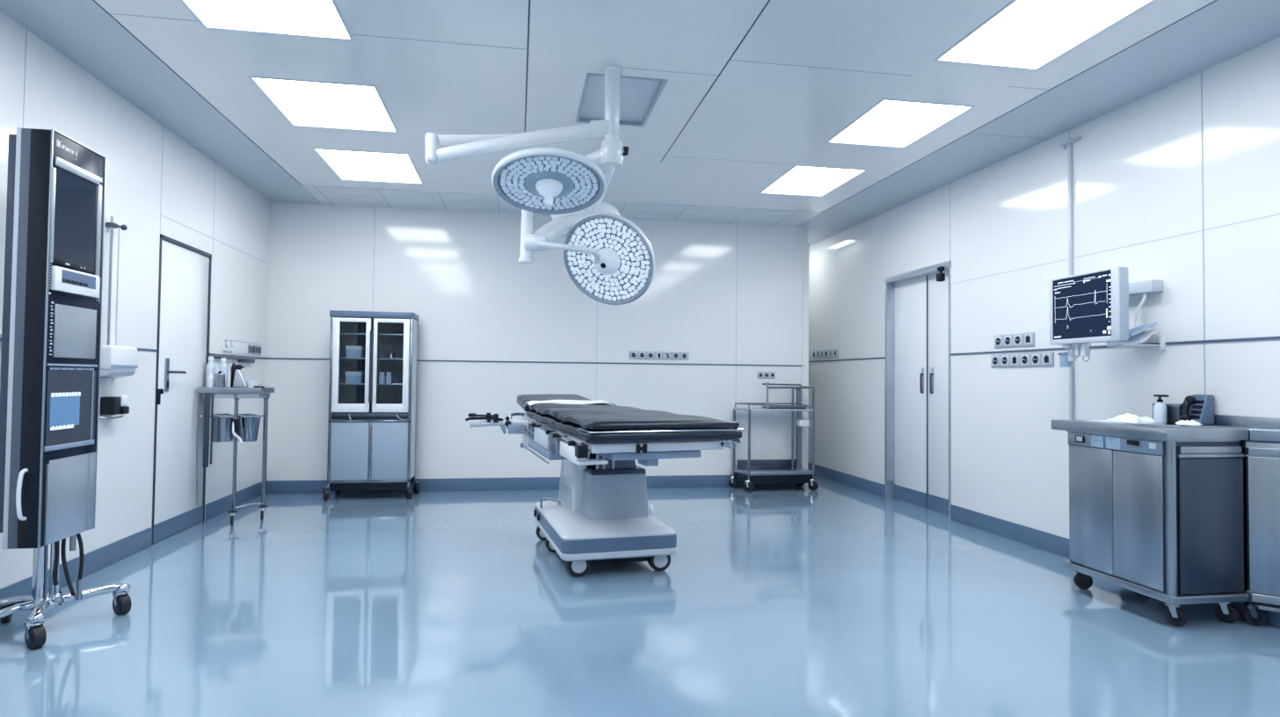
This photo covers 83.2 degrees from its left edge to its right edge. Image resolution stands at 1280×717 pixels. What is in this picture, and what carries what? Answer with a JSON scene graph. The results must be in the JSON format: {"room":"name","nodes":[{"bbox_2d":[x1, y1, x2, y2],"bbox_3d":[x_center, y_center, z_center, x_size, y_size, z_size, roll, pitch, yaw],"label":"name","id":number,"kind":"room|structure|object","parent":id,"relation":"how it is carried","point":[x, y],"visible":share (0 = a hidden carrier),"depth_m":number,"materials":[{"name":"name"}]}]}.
{"room":"operating room","nodes":[
{"label":"operating room","id":0,"kind":"room"},
{"bbox_2d":[0,10,269,589],"bbox_3d":[-2.869,-0.223,2.415,0.121,2.800,9.314,1,-2,-10],"label":"wall","id":1,"kind":"structure","parent":0,"point":[156,183],"depth_m":4.55,"materials":[{"name":"white paint"}]},
{"bbox_2d":[99,394,129,419],"bbox_3d":[-3.084,0.285,4.231,0.088,0.139,0.159,1,-2,-10],"label":"soap dispenser","id":2,"kind":"object","parent":1,"relation":"attached to","point":[115,404],"visible":1,"depth_m":4.18,"materials":[{"name":"black plastic"}]},
{"bbox_2d":[99,415,123,419],"bbox_3d":[-3.080,0.345,4.213,0.038,0.018,0.148,0,-2,15],"label":"drip tray","id":3,"kind":"object","parent":2,"relation":"on","point":[120,416],"depth_m":4.19,"materials":[{"name":"metal"}]},
{"bbox_2d":[105,216,127,345],"bbox_3d":[-3.077,-0.450,4.223,0.058,0.754,0.111,0,-2,11],"label":"rod","id":4,"kind":"object","parent":1,"relation":"attached to","point":[112,225],"visible":0.92,"depth_m":4.18,"materials":[{"name":"metal"}]},
{"bbox_2d":[99,345,138,385],"bbox_3d":[-3.052,0.040,4.184,0.122,0.225,0.285,1,-2,-10],"label":"paper towel dispenser","id":5,"kind":"object","parent":1,"relation":"attached to","point":[116,361],"visible":0.84,"depth_m":4.12,"materials":[{"name":"white plastic"}]},
{"bbox_2d":[0,481,261,610],"bbox_3d":[-2.808,1.113,2.331,0.012,0.125,9.194,1,-2,-10],"label":"baseboard","id":6,"kind":"structure","parent":1,"relation":"attached to","point":[98,559],"depth_m":4.31,"materials":[{"name":"plastic"}]},
{"bbox_2d":[0,339,266,359],"bbox_3d":[-2.798,-0.114,2.363,0.006,0.014,9.194,1,-2,-10],"label":"trim","id":7,"kind":"structure","parent":1,"relation":"attached to","point":[138,349],"depth_m":5.83,"materials":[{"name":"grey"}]},
{"bbox_2d":[151,233,211,545],"bbox_3d":[-3.287,0.212,5.196,0.125,2.070,0.821,1,-2,-10],"label":"door","id":8,"kind":"structure","parent":1,"relation":"in","point":[185,270],"depth_m":5.15,"materials":[{"name":"white metal"}]},
{"bbox_2d":[209,356,254,363],"bbox_3d":[-3.416,0.012,6.063,0.035,0.037,0.900,1,-2,-10],"label":"wall rail","id":9,"kind":"object","parent":1,"relation":"attached to","point":[240,360],"visible":0.84,"depth_m":6.20,"materials":[{"name":"metal"}]},
{"bbox_2d":[222,339,261,356],"bbox_3d":[-3.465,-0.091,6.301,0.014,0.116,0.890,1,-2,-10],"label":"panel","id":10,"kind":"object","parent":1,"relation":"attached to","point":[229,346],"visible":1,"depth_m":6.25,"materials":[{"name":"white plastic"}]},
{"bbox_2d":[265,201,807,480],"bbox_3d":[-0.890,-0.068,7.413,5.466,2.800,0.121,1,-2,-10],"label":"wall","id":11,"kind":"structure","parent":0,"point":[717,293],"depth_m":7.29,"materials":[{"name":"white paint"}]},
{"bbox_2d":[266,474,797,494],"bbox_3d":[-0.893,1.267,7.313,5.466,0.125,0.012,1,-2,-10],"label":"baseboard","id":12,"kind":"structure","parent":11,"relation":"attached to","point":[518,483],"depth_m":7.21,"materials":[{"name":"plastic"}]},
{"bbox_2d":[266,357,801,366],"bbox_3d":[-0.912,0.039,7.343,5.401,0.013,0.006,1,-2,-10],"label":"trim","id":13,"kind":"structure","parent":11,"relation":"attached to","point":[266,358],"depth_m":7.39,"materials":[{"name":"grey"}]},
{"bbox_2d":[629,351,688,359],"bbox_3d":[0.199,-0.032,7.529,0.630,0.080,0.018,1,-2,-10],"label":"panel","id":14,"kind":"object","parent":11,"relation":"attached to","point":[636,355],"visible":1,"depth_m":7.52,"materials":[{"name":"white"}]},
{"bbox_2d":[630,352,636,358],"bbox_3d":[-0.067,-0.036,7.481,0.064,0.064,0.007,1,-2,-10],"label":"socket","id":15,"kind":"object","parent":14,"relation":"attached to","point":[633,355],"depth_m":7.48,"materials":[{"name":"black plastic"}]},
{"bbox_2d":[639,352,645,358],"bbox_3d":[0.022,-0.034,7.496,0.064,0.064,0.007,1,-2,-10],"label":"socket","id":16,"kind":"object","parent":14,"relation":"attached to","point":[642,355],"depth_m":7.49,"materials":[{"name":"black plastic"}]},
{"bbox_2d":[647,352,654,358],"bbox_3d":[0.111,-0.033,7.511,0.064,0.064,0.007,1,-2,-10],"label":"socket","id":17,"kind":"object","parent":14,"relation":"attached to","point":[650,355],"depth_m":7.51,"materials":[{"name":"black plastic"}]},
{"bbox_2d":[655,352,661,358],"bbox_3d":[0.199,-0.032,7.527,0.064,0.064,0.007,1,-2,-10],"label":"socket","id":18,"kind":"object","parent":14,"relation":"attached to","point":[658,355],"depth_m":7.52,"materials":[{"name":"black plastic"}]},
{"bbox_2d":[664,352,670,358],"bbox_3d":[0.288,-0.030,7.542,0.064,0.064,0.007,1,-2,-10],"label":"socket","id":19,"kind":"object","parent":14,"relation":"attached to","point":[667,355],"depth_m":7.54,"materials":[{"name":"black plastic"}]},
{"bbox_2d":[672,352,678,358],"bbox_3d":[0.377,-0.029,7.557,0.064,0.064,0.007,1,-2,-10],"label":"socket","id":20,"kind":"object","parent":14,"relation":"attached to","point":[675,355],"depth_m":7.55,"materials":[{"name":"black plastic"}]},
{"bbox_2d":[681,352,687,359],"bbox_3d":[0.466,-0.028,7.572,0.064,0.064,0.007,1,-2,-10],"label":"socket","id":21,"kind":"object","parent":14,"relation":"attached to","point":[684,355],"depth_m":7.57,"materials":[{"name":"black plastic"}]},
{"bbox_2d":[757,371,775,378],"bbox_3d":[1.355,0.178,7.721,0.200,0.072,0.018,1,-2,-10],"label":"panel","id":22,"kind":"object","parent":11,"relation":"attached to","point":[760,374],"visible":1,"depth_m":7.72,"materials":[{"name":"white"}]},
{"bbox_2d":[801,243,810,486],"bbox_3d":[1.786,0.060,7.792,0.084,2.620,0.070,1,-2,-10],"label":"trim","id":23,"kind":"structure","parent":11,"relation":"attached to","point":[805,247],"depth_m":7.78,"materials":[{"name":"white plastic"}]},
{"bbox_2d":[0,474,1279,716],"bbox_3d":[0.078,1.288,3.507,6.343,0.100,10.790,1,-2,-10],"label":"floor","id":24,"kind":"structure","parent":0,"point":[833,600],"depth_m":3.31,"materials":[{"name":"blue plastic"}]},
{"bbox_2d":[0,127,131,649],"bbox_3d":[-2.643,0.120,3.188,0.576,2.161,0.505,1,-2,-10],"label":"tower","id":25,"kind":"object","parent":24,"relation":"on","point":[53,281],"visible":1,"depth_m":3.05,"materials":[{"name":"black plastic"}]},
{"bbox_2d":[196,386,274,525],"bbox_3d":[-3.122,0.740,5.543,0.461,1.036,0.328,1,-2,-10],"label":"cart","id":26,"kind":"object","parent":24,"relation":"on","point":[236,393],"visible":1,"depth_m":5.43,"materials":[{"name":"metal"}]},
{"bbox_2d":[205,356,215,387],"bbox_3d":[-3.306,0.103,5.552,0.060,0.235,0.060,1,-2,-10],"label":"bottle","id":27,"kind":"object","parent":26,"relation":"on","point":[210,366],"visible":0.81,"depth_m":5.53,"materials":[{"name":"white plastic"}]},
{"bbox_2d":[207,372,214,387],"bbox_3d":[-3.251,0.163,5.458,0.044,0.110,0.044,1,-2,-10],"label":"bottle","id":28,"kind":"object","parent":26,"relation":"on","point":[210,379],"visible":1,"depth_m":5.44,"materials":[{"name":"white plastic"}]},
{"bbox_2d":[214,371,225,387],"bbox_3d":[-3.193,0.159,5.479,0.068,0.122,0.068,1,-2,-10],"label":"steel canister","id":29,"kind":"object","parent":26,"relation":"on","point":[219,378],"visible":1,"depth_m":5.45,"materials":[{"name":"silver metal"}]},
{"bbox_2d":[212,414,233,442],"bbox_3d":[-3.206,0.529,5.548,0.158,0.216,0.158,1,-2,-10],"label":"bucket","id":30,"kind":"object","parent":26,"relation":"hanging from","point":[221,426],"visible":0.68,"depth_m":5.49,"materials":[{"name":"metal"}]},
{"bbox_2d":[218,357,227,387],"bbox_3d":[-3.218,0.109,5.567,0.060,0.225,0.060,1,-2,-10],"label":"bottle","id":31,"kind":"object","parent":26,"relation":"on","point":[223,367],"visible":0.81,"depth_m":5.55,"materials":[{"name":"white plastic"}]},
{"bbox_2d":[230,360,235,387],"bbox_3d":[-3.150,0.118,5.588,0.040,0.210,0.040,1,-2,-10],"label":"bottle","id":32,"kind":"object","parent":26,"relation":"on","point":[233,367],"visible":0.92,"depth_m":5.57,"materials":[{"name":"black plastic"}]},
{"bbox_2d":[232,364,247,387],"bbox_3d":[-3.071,0.136,5.559,0.107,0.175,0.063,1,-2,-10],"label":"spray bottle","id":33,"kind":"object","parent":26,"relation":"on","point":[239,380],"visible":0.97,"depth_m":5.54,"materials":[{"name":"plastic"}]},
{"bbox_2d":[237,414,261,442],"bbox_3d":[-3.041,0.532,5.592,0.186,0.216,0.186,1,-2,-10],"label":"bucket","id":34,"kind":"object","parent":26,"relation":"hanging from","point":[249,426],"visible":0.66,"depth_m":5.53,"materials":[{"name":"silver metal"}]},
{"bbox_2d":[247,381,259,387],"bbox_3d":[-2.977,0.199,5.545,0.084,0.050,0.084,1,-2,-10],"label":"cup","id":35,"kind":"object","parent":26,"relation":"on","point":[250,384],"visible":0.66,"depth_m":5.51,"materials":[{"name":"white plastic"}]},
{"bbox_2d":[322,310,420,500],"bbox_3d":[-2.500,0.434,6.784,0.831,1.728,0.408,1,-2,-10],"label":"tall cabinet","id":36,"kind":"object","parent":24,"relation":"on","point":[383,412],"visible":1,"depth_m":6.64,"materials":[{"name":"grey metal"}]},
{"bbox_2d":[338,383,364,385],"bbox_3d":[-2.677,0.239,6.781,0.326,0.010,0.287,1,-2,-10],"label":"shelf","id":37,"kind":"object","parent":36,"relation":"attached to","point":[338,383],"depth_m":6.64,"materials":[{"name":"metal"}]},
{"bbox_2d":[339,357,365,359],"bbox_3d":[-2.674,0.001,6.787,0.326,0.010,0.287,1,-2,-10],"label":"shelf","id":38,"kind":"object","parent":36,"relation":"attached to","point":[339,358],"depth_m":6.67,"materials":[{"name":"metal"}]},
{"bbox_2d":[340,333,365,336],"bbox_3d":[-2.672,-0.224,6.793,0.326,0.010,0.287,1,-2,-10],"label":"shelf","id":39,"kind":"object","parent":36,"relation":"attached to","point":[341,334],"depth_m":6.78,"materials":[{"name":"metal"}]},
{"bbox_2d":[345,371,363,383],"bbox_3d":[-2.663,0.178,6.726,0.141,0.110,0.126,1,-2,-10],"label":"storage box","id":40,"kind":"object","parent":36,"relation":"on","point":[351,377],"visible":0.94,"depth_m":6.67,"materials":[{"name":"blue plastic"}]},
{"bbox_2d":[345,346,364,357],"bbox_3d":[-2.660,-0.060,6.732,0.141,0.110,0.126,1,-2,-10],"label":"storage box","id":41,"kind":"object","parent":36,"relation":"on","point":[352,352],"visible":0.9,"depth_m":6.67,"materials":[{"name":"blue plastic"}]},
{"bbox_2d":[329,478,412,491],"bbox_3d":[-2.513,1.173,6.772,0.677,0.080,0.326,1,-2,-10],"label":"shelf","id":42,"kind":"object","parent":36,"relation":"attached to","point":[353,483],"depth_m":6.61,"materials":[{"name":"grey metal"}]},
{"bbox_2d":[378,372,385,384],"bbox_3d":[-2.415,0.182,6.747,0.054,0.108,0.054,1,-2,-10],"label":"glass jar","id":43,"kind":"object","parent":36,"relation":"on","point":[381,377],"visible":1,"depth_m":6.73,"materials":[{"name":"clear glass"}]},
{"bbox_2d":[385,372,392,384],"bbox_3d":[-2.354,0.183,6.758,0.054,0.108,0.054,1,-2,-10],"label":"glass jar","id":44,"kind":"object","parent":36,"relation":"on","point":[389,378],"visible":1,"depth_m":6.74,"materials":[{"name":"clear glass"}]},
{"bbox_2d":[376,383,402,385],"bbox_3d":[-2.330,0.244,6.840,0.317,0.010,0.287,1,-2,-10],"label":"shelf","id":45,"kind":"object","parent":36,"relation":"attached to","point":[376,383],"depth_m":6.70,"materials":[{"name":"metal"}]},
{"bbox_2d":[377,357,403,360],"bbox_3d":[-2.328,0.006,6.846,0.317,0.010,0.287,1,-2,-10],"label":"shelf","id":46,"kind":"object","parent":36,"relation":"attached to","point":[378,359],"depth_m":6.90,"materials":[{"name":"metal"}]},
{"bbox_2d":[378,334,403,336],"bbox_3d":[-2.325,-0.219,6.852,0.317,0.010,0.287,1,-2,-10],"label":"shelf","id":47,"kind":"object","parent":36,"relation":"attached to","point":[379,335],"depth_m":6.73,"materials":[{"name":"metal"}]},
{"bbox_2d":[385,353,396,358],"bbox_3d":[-2.334,-0.026,6.766,0.104,0.050,0.104,1,-2,-10],"label":"steel bowl","id":48,"kind":"object","parent":36,"relation":"on","point":[389,355],"visible":1,"depth_m":6.74,"materials":[{"name":"silver metal"}]},
{"bbox_2d":[392,376,402,384],"bbox_3d":[-2.252,0.201,6.785,0.121,0.076,0.126,1,-2,-10],"label":"wire basket","id":49,"kind":"object","parent":36,"relation":"on","point":[395,380],"visible":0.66,"depth_m":6.72,"materials":[{"name":"silver metal"}]},
{"bbox_2d":[465,394,743,576],"bbox_3d":[-0.426,0.762,4.678,1.170,1.004,2.226,1,-2,-26],"label":"table","id":50,"kind":"object","parent":24,"relation":"on","point":[601,513],"visible":0.98,"depth_m":4.20,"materials":[{"name":"grey plastic"}]},
{"bbox_2d":[523,400,618,407],"bbox_3d":[-0.518,0.329,5.284,0.660,0.050,0.253,1,-2,-23],"label":"sheet","id":51,"kind":"object","parent":50,"relation":"on","point":[554,402],"visible":0.98,"depth_m":5.23,"materials":[{"name":"white fabric"}]},
{"bbox_2d":[728,382,818,492],"bbox_3d":[1.392,0.801,7.506,0.858,1.115,0.400,1,-2,-10],"label":"trolley","id":52,"kind":"object","parent":24,"relation":"on","point":[750,472],"visible":1,"depth_m":7.44,"materials":[{"name":"silver metal"}]},
{"bbox_2d":[733,407,813,411],"bbox_3d":[1.395,0.532,7.514,0.788,0.023,0.325,1,-2,-10],"label":"shelf","id":53,"kind":"object","parent":52,"relation":"attached to","point":[734,409],"depth_m":7.39,"materials":[{"name":"metal"}]},
{"bbox_2d":[734,467,813,475],"bbox_3d":[1.389,1.176,7.497,0.788,0.035,0.325,1,-2,-10],"label":"shelf","id":54,"kind":"object","parent":52,"relation":"attached to","point":[739,471],"depth_m":7.42,"materials":[{"name":"metal"}]},
{"bbox_2d":[734,472,812,484],"bbox_3d":[1.394,1.238,7.488,0.757,0.091,0.290,1,-2,-10],"label":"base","id":55,"kind":"object","parent":52,"relation":"on","point":[747,478],"depth_m":7.37,"materials":[{"name":"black metal"}]},
{"bbox_2d":[761,406,807,408],"bbox_3d":[1.507,0.510,7.546,0.435,0.023,0.219,1,-2,-10],"label":"tray","id":56,"kind":"object","parent":52,"relation":"on","point":[769,407],"visible":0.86,"depth_m":7.46,"materials":[{"name":"metal"}]},
{"bbox_2d":[1051,419,1248,626],"bbox_3d":[2.594,0.804,3.726,0.449,0.932,0.740,1,-2,-10],"label":"cart","id":57,"kind":"object","parent":24,"relation":"on","point":[1156,512],"visible":0.99,"depth_m":3.43,"materials":[{"name":"grey metal"}]},
{"bbox_2d":[1075,435,1083,443],"bbox_3d":[2.383,0.436,3.908,0.007,0.038,0.060,1,-2,-10],"label":"switch","id":58,"kind":"object","parent":57,"relation":"attached to","point":[1079,439],"depth_m":3.90,"materials":[{"name":"white plastic"}]},
{"bbox_2d":[1051,419,1248,442],"bbox_3d":[2.599,0.370,3.738,0.449,0.064,0.740,1,-2,-10],"label":"countertop","id":59,"kind":"structure","parent":57,"relation":"on","point":[1122,430],"depth_m":3.44,"materials":[{"name":"metal"}]},
{"bbox_2d":[1086,420,1127,422],"bbox_3d":[2.519,0.337,3.896,0.111,0.009,0.200,1,-2,-1],"label":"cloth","id":60,"kind":"object","parent":59,"relation":"on","point":[1102,421],"visible":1,"depth_m":3.84,"materials":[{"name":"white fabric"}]},
{"bbox_2d":[1106,413,1157,422],"bbox_3d":[2.663,0.321,3.920,0.162,0.047,0.218,1,-2,-10],"label":"crumpled cloth","id":61,"kind":"object","parent":59,"relation":"on","point":[1128,418],"visible":0.94,"depth_m":3.86,"materials":[{"name":"white fabric"}]},
{"bbox_2d":[1153,394,1169,422],"bbox_3d":[2.788,0.269,3.856,0.060,0.150,0.075,1,-2,-10],"label":"pump bottle","id":62,"kind":"object","parent":59,"relation":"on","point":[1160,409],"visible":0.94,"depth_m":3.84,"materials":[{"name":"white plastic"}]},
{"bbox_2d":[1126,422,1221,428],"bbox_3d":[2.658,0.332,3.602,0.260,0.006,0.300,1,-2,-10],"label":"steel tray","id":63,"kind":"object","parent":59,"relation":"on","point":[1164,425],"visible":1,"depth_m":3.55,"materials":[{"name":"silver metal"}]},
{"bbox_2d":[1175,420,1203,425],"bbox_3d":[2.812,0.327,3.683,0.079,0.025,0.114,1,-2,-10],"label":"pack","id":64,"kind":"object","parent":59,"relation":"on","point":[1191,422],"visible":0.85,"depth_m":3.67,"materials":[{"name":"white fabric"}]},
{"bbox_2d":[1178,394,1214,424],"bbox_3d":[2.880,0.264,3.738,0.139,0.155,0.101,1,-2,-10],"label":"telephone","id":65,"kind":"object","parent":59,"relation":"on","point":[1198,408],"visible":0.95,"depth_m":3.71,"materials":[{"name":"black plastic"}]},
{"bbox_2d":[1203,414,1279,625],"bbox_3d":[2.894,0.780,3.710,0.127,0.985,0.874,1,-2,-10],"label":"cart","id":66,"kind":"object","parent":24,"relation":"on","point":[1261,451],"visible":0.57,"depth_m":3.39,"materials":[{"name":"grey metal"}]},
{"bbox_2d":[1203,424,1279,442],"bbox_3d":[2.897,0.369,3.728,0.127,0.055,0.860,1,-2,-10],"label":"countertop","id":67,"kind":"structure","parent":66,"relation":"on","point":[1259,434],"depth_m":3.39,"materials":[{"name":"metal"}]},
{"bbox_2d":[1164,403,1182,422],"bbox_3d":[2.875,0.292,3.836,0.101,0.103,0.089,1,-2,-10],"label":"box","id":68,"kind":"object","parent":67,"relation":"on","point":[1174,410],"visible":0.59,"depth_m":3.82,"materials":[{"name":"plastic"}]},
{"bbox_2d":[0,0,1279,245],"bbox_3d":[0.010,-1.590,3.629,6.163,0.061,10.670,1,-2,-10],"label":"ceiling","id":69,"kind":"structure","parent":0,"point":[753,91],"depth_m":4.03,"materials":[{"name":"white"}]},
{"bbox_2d":[180,0,354,41],"bbox_3d":[-1.684,-1.616,3.122,0.680,0.053,0.800,1,-2,-10],"label":"ceiling light","id":70,"kind":"object","parent":69,"relation":"attached to","point":[315,15],"visible":0.79,"depth_m":3.36,"materials":[{"name":"white plastic"}]},
{"bbox_2d":[248,76,398,132],"bbox_3d":[-1.914,-1.582,4.467,0.680,0.053,0.800,1,-2,-10],"label":"ceiling light","id":71,"kind":"object","parent":69,"relation":"attached to","point":[303,103],"visible":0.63,"depth_m":4.44,"materials":[{"name":"white plastic"}]},
{"bbox_2d":[312,148,423,184],"bbox_3d":[-2.134,-1.550,5.758,0.680,0.053,0.850,1,-2,-10],"label":"ceiling light","id":72,"kind":"object","parent":69,"relation":"attached to","point":[346,164],"visible":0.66,"depth_m":5.76,"materials":[{"name":"white plastic"}]},
{"bbox_2d":[425,65,655,305],"bbox_3d":[-0.450,-0.946,3.921,1.182,1.224,0.846,2,-2,-41],"label":"lamp","id":73,"kind":"object","parent":69,"relation":"hanging from","point":[606,255],"visible":1,"depth_m":3.87,"materials":[{"name":"white metal"}]},
{"bbox_2d":[575,72,667,126],"bbox_3d":[-0.132,-1.566,4.340,0.450,0.054,0.760,1,-2,-10],"label":"ceiling hatch","id":74,"kind":"object","parent":69,"relation":"attached to","point":[639,96],"visible":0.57,"depth_m":4.33,"materials":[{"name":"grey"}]},
{"bbox_2d":[759,165,867,196],"bbox_3d":[1.425,-1.504,6.045,0.595,0.053,0.850,1,-2,-10],"label":"ceiling light","id":75,"kind":"object","parent":69,"relation":"attached to","point":[802,180],"visible":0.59,"depth_m":6.04,"materials":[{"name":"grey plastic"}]},
{"bbox_2d":[826,98,974,147],"bbox_3d":[1.657,-1.538,4.685,0.595,0.053,0.800,1,-2,-10],"label":"ceiling light","id":76,"kind":"object","parent":69,"relation":"attached to","point":[893,123],"visible":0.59,"depth_m":4.67,"materials":[{"name":"white plastic"}]},
{"bbox_2d":[933,0,1155,70],"bbox_3d":[1.879,-1.571,3.384,0.595,0.053,0.800,1,-2,-10],"label":"ceiling light","id":77,"kind":"object","parent":69,"relation":"attached to","point":[1024,34],"visible":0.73,"depth_m":3.42,"materials":[{"name":"white plastic"}]},
{"bbox_2d":[807,36,1279,538],"bbox_3d":[2.983,-0.118,4.039,0.121,2.800,10.550,1,-2,-10],"label":"wall","id":78,"kind":"structure","parent":0,"point":[1178,185],"depth_m":4.72,"materials":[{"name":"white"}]},
{"bbox_2d":[812,349,838,358],"bbox_3d":[2.162,-0.053,8.443,0.018,0.100,0.710,1,-2,-10],"label":"panel","id":79,"kind":"object","parent":78,"relation":"attached to","point":[832,352],"visible":1,"depth_m":8.39,"materials":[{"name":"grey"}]},
{"bbox_2d":[894,276,926,508],"bbox_3d":[2.535,0.301,6.762,0.069,2.100,0.578,1,-2,-10],"label":"door","id":80,"kind":"structure","parent":78,"relation":"in","point":[910,486],"depth_m":6.73,"materials":[{"name":"white metal"}]},
{"bbox_2d":[884,260,951,519],"bbox_3d":[2.546,0.270,6.531,0.126,2.150,1.078,1,-2,-10],"label":"trim","id":81,"kind":"structure","parent":78,"relation":"attached to","point":[890,281],"depth_m":7.01,"materials":[{"name":"metal"}]},
{"bbox_2d":[926,275,928,509],"bbox_3d":[2.577,0.293,6.468,0.004,2.100,0.017,1,-2,-10],"label":"door frame","id":82,"kind":"structure","parent":78,"relation":"attached to","point":[927,275],"depth_m":6.46,"materials":[{"name":"grey metal"}]},
{"bbox_2d":[927,269,948,515],"bbox_3d":[2.624,0.288,6.239,0.069,2.100,0.453,1,-2,-10],"label":"door","id":83,"kind":"structure","parent":78,"relation":"in","point":[938,292],"depth_m":6.30,"materials":[{"name":"white metal"}]},
{"bbox_2d":[936,266,945,282],"bbox_3d":[2.546,-0.715,6.107,0.055,0.125,0.065,1,-2,-10],"label":"sensor","id":84,"kind":"object","parent":78,"relation":"attached to","point":[940,277],"visible":1,"depth_m":6.08,"materials":[{"name":"black plastic"}]},
{"bbox_2d":[994,332,1034,348],"bbox_3d":[2.710,-0.131,5.233,0.018,0.095,0.425,1,-2,-10],"label":"panel","id":85,"kind":"object","parent":78,"relation":"attached to","point":[1021,339],"visible":1,"depth_m":5.21,"materials":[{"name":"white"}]},
{"bbox_2d":[995,336,1002,347],"bbox_3d":[2.681,-0.127,5.390,0.007,0.076,0.076,1,-2,-10],"label":"socket","id":86,"kind":"object","parent":85,"relation":"attached to","point":[998,339],"depth_m":5.38,"materials":[{"name":"black plastic"}]},
{"bbox_2d":[1003,335,1011,346],"bbox_3d":[2.699,-0.130,5.285,0.007,0.076,0.076,1,-2,-10],"label":"socket","id":87,"kind":"object","parent":85,"relation":"attached to","point":[1007,339],"depth_m":5.28,"materials":[{"name":"black plastic"}]},
{"bbox_2d":[1014,334,1021,345],"bbox_3d":[2.716,-0.133,5.180,0.007,0.076,0.076,1,-2,-10],"label":"socket","id":88,"kind":"object","parent":85,"relation":"attached to","point":[1017,338],"depth_m":5.17,"materials":[{"name":"black plastic"}]},
{"bbox_2d":[1024,334,1032,345],"bbox_3d":[2.734,-0.135,5.075,0.007,0.076,0.076,1,-2,-10],"label":"socket","id":89,"kind":"object","parent":85,"relation":"attached to","point":[1028,338],"depth_m":5.07,"materials":[{"name":"black plastic"}]},
{"bbox_2d":[991,352,1054,367],"bbox_3d":[2.721,0.011,5.158,0.018,0.096,0.640,1,-2,-10],"label":"panel","id":90,"kind":"object","parent":78,"relation":"attached to","point":[1036,359],"visible":1,"depth_m":5.11,"materials":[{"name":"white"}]},
{"bbox_2d":[991,356,998,366],"bbox_3d":[2.673,0.018,5.420,0.007,0.077,0.077,1,-2,-10],"label":"socket","id":91,"kind":"object","parent":90,"relation":"attached to","point":[994,359],"depth_m":5.42,"materials":[{"name":"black plastic"}]},
{"bbox_2d":[1001,355,1008,365],"bbox_3d":[2.691,0.015,5.315,0.007,0.077,0.077,1,-2,-10],"label":"socket","id":92,"kind":"object","parent":90,"relation":"attached to","point":[1004,358],"depth_m":5.31,"materials":[{"name":"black plastic"}]},
{"bbox_2d":[1010,355,1018,365],"bbox_3d":[2.709,0.013,5.210,0.007,0.077,0.077,1,-2,-10],"label":"socket","id":93,"kind":"object","parent":90,"relation":"attached to","point":[1014,359],"depth_m":5.20,"materials":[{"name":"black plastic"}]},
{"bbox_2d":[1021,354,1029,365],"bbox_3d":[2.727,0.010,5.105,0.007,0.077,0.077,1,-2,-10],"label":"socket","id":94,"kind":"object","parent":90,"relation":"attached to","point":[1025,358],"depth_m":5.09,"materials":[{"name":"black plastic"}]},
{"bbox_2d":[1031,354,1039,365],"bbox_3d":[2.745,0.008,5.000,0.007,0.077,0.077,1,-2,-10],"label":"socket","id":95,"kind":"object","parent":90,"relation":"attached to","point":[1035,358],"depth_m":5.00,"materials":[{"name":"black plastic"}]},
{"bbox_2d":[1042,353,1051,364],"bbox_3d":[2.763,0.005,4.894,0.007,0.077,0.077,1,-2,-10],"label":"socket","id":96,"kind":"object","parent":90,"relation":"attached to","point":[1046,357],"depth_m":4.89,"materials":[{"name":"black plastic"}]},
{"bbox_2d":[807,462,1279,628],"bbox_3d":[2.904,1.218,3.992,0.012,0.125,10.550,1,-2,-10],"label":"baseboard","id":97,"kind":"structure","parent":78,"relation":"attached to","point":[1043,541],"depth_m":5.33,"materials":[{"name":"plastic"}]},
{"bbox_2d":[808,336,1279,362],"bbox_3d":[2.921,-0.083,4.027,0.006,0.014,10.550,1,-2,-10],"label":"trim","id":98,"kind":"structure","parent":78,"relation":"attached to","point":[1266,338],"depth_m":4.42,"materials":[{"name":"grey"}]},
{"bbox_2d":[1059,136,1082,420],"bbox_3d":[2.793,-0.148,4.672,0.043,2.590,0.160,1,-2,-10],"label":"cable conduit","id":99,"kind":"object","parent":78,"relation":"attached to","point":[1069,143],"visible":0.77,"depth_m":4.69,"materials":[{"name":"grey plastic"}]},
{"bbox_2d":[1049,266,1165,367],"bbox_3d":[2.701,-0.219,4.216,0.379,0.535,0.651,1,-2,-10],"label":"monitor mount","id":100,"kind":"object","parent":78,"relation":"attached to","point":[1144,287],"depth_m":4.09,"materials":[{"name":"grey plastic"}]},
{"bbox_2d":[1059,355,1071,367],"bbox_3d":[2.574,0.007,4.362,0.068,0.090,0.068,1,-2,-10],"label":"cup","id":101,"kind":"object","parent":100,"relation":"on","point":[1065,361],"depth_m":4.34,"materials":[{"name":"blue plastic"}]},
{"bbox_2d":[1106,329,1157,346],"bbox_3d":[2.796,-0.118,4.098,0.144,0.096,0.192,1,-2,-22],"label":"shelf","id":102,"kind":"object","parent":100,"relation":"on","point":[1144,336],"visible":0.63,"depth_m":4.05,"materials":[{"name":"white"}]},
{"bbox_2d":[1107,321,1156,342],"bbox_3d":[2.796,-0.146,4.099,0.147,0.119,0.196,1,-2,-1],"label":"folded cloth","id":103,"kind":"object","parent":102,"relation":"on","point":[1133,331],"visible":0.62,"depth_m":4.01,"materials":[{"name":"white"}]},
{"bbox_2d":[1106,337,1165,349],"bbox_3d":[2.824,-0.083,4.105,0.170,0.070,0.225,1,-2,-10],"label":"tray","id":104,"kind":"object","parent":100,"relation":"on","point":[1162,340],"depth_m":4.01,"materials":[{"name":"white plastic"}]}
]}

